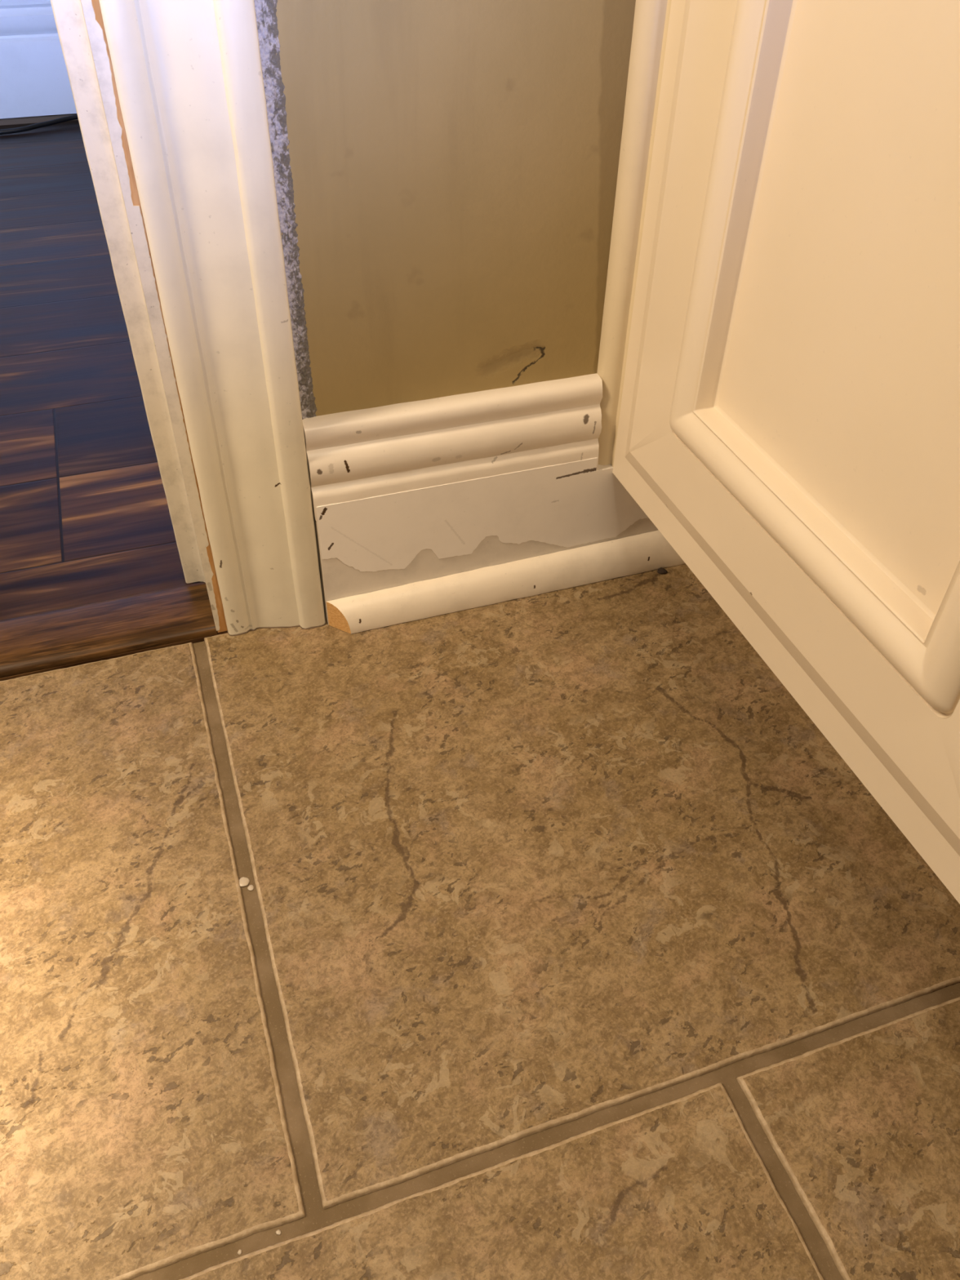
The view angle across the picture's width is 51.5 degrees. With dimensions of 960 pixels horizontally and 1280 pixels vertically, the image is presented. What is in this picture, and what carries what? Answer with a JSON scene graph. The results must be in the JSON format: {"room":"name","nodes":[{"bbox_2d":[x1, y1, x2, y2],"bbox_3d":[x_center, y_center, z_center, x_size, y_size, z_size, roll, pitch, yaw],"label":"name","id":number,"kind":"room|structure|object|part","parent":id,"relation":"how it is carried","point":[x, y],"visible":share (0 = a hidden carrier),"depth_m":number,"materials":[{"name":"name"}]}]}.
{"room":"bathroom","nodes":[
{"label":"bathroom","id":0,"kind":"room"},
{"bbox_2d":[258,0,635,416],"bbox_3d":[-0.406,-0.847,0.031,2.200,2.300,0.100,-12,44,-15],"label":"wall","id":1,"kind":"structure","parent":0,"point":[454,164],"depth_m":0.65,"materials":[{"name":"beige paint"}]},
{"bbox_2d":[50,0,227,632],"bbox_3d":[-0.212,-0.793,0.178,0.042,2.030,0.110,-12,44,-15],"label":"door jamb","id":2,"kind":"structure","parent":1,"relation":"in","point":[80,27],"depth_m":0.65,"materials":[{"name":"white wood"}]},
{"bbox_2d":[98,0,325,635],"bbox_3d":[-0.150,-0.770,0.138,0.080,2.049,0.018,-12,44,-15],"label":"door frame","id":3,"kind":"structure","parent":1,"relation":"attached to","point":[188,76],"depth_m":0.63,"materials":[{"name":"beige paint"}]},
{"bbox_2d":[253,0,316,419],"bbox_3d":[-0.121,-0.278,0.615,0.017,0.318,0.004,-12,44,-15],"label":"plaster","id":4,"kind":"object","parent":1,"relation":"attached to","point":[265,10],"visible":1,"depth_m":0.61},
{"bbox_2d":[302,373,657,625],"bbox_3d":[0.034,-0.122,0.817,0.342,0.184,0.020,-12,44,-15],"label":"baseboard","id":5,"kind":"structure","parent":1,"relation":"attached to","point":[404,493],"depth_m":0.78,"materials":[{"name":"white paint"}]},
{"bbox_2d":[326,529,684,634],"bbox_3d":[0.038,-0.054,0.856,0.341,0.032,0.017,-12,44,-15],"label":"trim","id":6,"kind":"structure","parent":1,"relation":"attached to","point":[648,551],"depth_m":0.85,"materials":[{"name":"white paint"}]},
{"bbox_2d":[0,120,959,1279],"bbox_3d":[-0.876,0.266,0.525,3.300,0.030,3.465,-12,44,-15],"label":"floor","id":7,"kind":"structure","parent":0,"point":[566,943],"depth_m":0.62,"materials":[{"name":"tile"}]},
{"bbox_2d":[0,114,78,134],"bbox_3d":[-0.830,-0.944,1.826,1.252,0.018,0.061,-14,44,-16],"label":"cable","id":8,"kind":"object","parent":7,"relation":"on","point":[11,131],"visible":0.37,"depth_m":1.83,"materials":[{"name":"black rubber"}]},
{"bbox_2d":[0,582,217,678],"bbox_3d":[-0.607,0.055,0.737,0.804,0.010,0.065,-12,44,-15],"label":"threshold","id":9,"kind":"object","parent":7,"relation":"on","point":[54,638],"visible":0.98,"depth_m":0.81,"materials":[{"name":"brown wood"}]},
{"bbox_2d":[239,876,249,886],"bbox_3d":[-0.154,0.157,0.646,0.008,0.002,0.008,-12,44,-15],"label":"crumb","id":10,"kind":"object","parent":7,"relation":"on","point":[243,882],"visible":1,"depth_m":0.65,"materials":[{"name":"beige"}]},
{"bbox_2d":[247,884,253,890],"bbox_3d":[-0.148,0.160,0.643,0.004,0.001,0.005,-12,44,-15],"label":"crumb","id":11,"kind":"object","parent":7,"relation":"on","point":[251,887],"visible":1,"depth_m":0.64,"materials":[{"name":"beige"}]},
{"bbox_2d":[226,622,325,635],"bbox_3d":[-0.168,-0.010,0.826,0.080,0.001,0.018,-12,44,-15],"label":"caulk","id":12,"kind":"structure","parent":7,"relation":"on","point":[325,623],"depth_m":0.83,"materials":[{"name":"brown"}]},
{"bbox_2d":[275,1229,280,1235],"bbox_3d":[-0.100,0.295,0.495,0.002,0.001,0.003,-12,44,-15],"label":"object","id":13,"kind":"object","parent":7,"relation":"on","point":[277,1232],"visible":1,"depth_m":0.49,"materials":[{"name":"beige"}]},
{"bbox_2d":[657,567,666,573],"bbox_3d":[0.163,-0.062,0.891,0.009,0.003,0.009,-12,44,-15],"label":"clump","id":14,"kind":"object","parent":7,"relation":"on","point":[661,571],"visible":1,"depth_m":0.89,"materials":[{"name":"black"}]},
{"bbox_2d":[596,0,959,903],"bbox_3d":[0.559,-0.061,0.275,0.568,0.840,1.195,-12,44,-15],"label":"base cabinet","id":15,"kind":"object","parent":7,"relation":"on","point":[779,364],"visible":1,"depth_m":0.55,"materials":[{"name":"beige paint"}]},
{"bbox_3d":[0.108,-0.419,0.580,0.019,0.734,0.019,-12,44,-15],"label":"scribe moulding","id":16,"kind":"part","parent":15,"relation":"part of","materials":[{"name":"beige paint"}]},
{"bbox_3d":[0.190,-0.257,0.415,0.021,0.549,0.302,-12,44,-15],"label":"panel moulding","id":17,"kind":"part","parent":15,"relation":"part of","materials":[{"name":"beige paint"}]},
{"bbox_3d":[0.201,-0.259,0.418,0.002,0.490,0.242,-12,44,-15],"label":"panel","id":18,"kind":"part","parent":15,"relation":"part of","materials":[{"name":"beige paint"}]},
{"bbox_3d":[-1.436,-1.731,0.980,3.300,2.300,0.085,-12,44,-15],"label":"wall","id":19,"kind":"structure","parent":0,"visible":0},
{"bbox_2d":[0,0,76,119],"bbox_3d":[-1.437,-0.926,1.643,3.300,0.194,0.021,-12,44,-15],"label":"baseboard","id":20,"kind":"structure","parent":19,"relation":"attached to","point":[34,80],"depth_m":1.81,"materials":[{"name":"white paint"}]},
{"bbox_2d":[0,113,78,125],"bbox_3d":[-1.440,-0.851,1.713,3.300,0.013,0.016,-12,44,-15],"label":"gap","id":21,"kind":"structure","parent":19,"relation":"attached to","point":[35,119],"depth_m":1.87,"materials":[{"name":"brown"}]}
]}

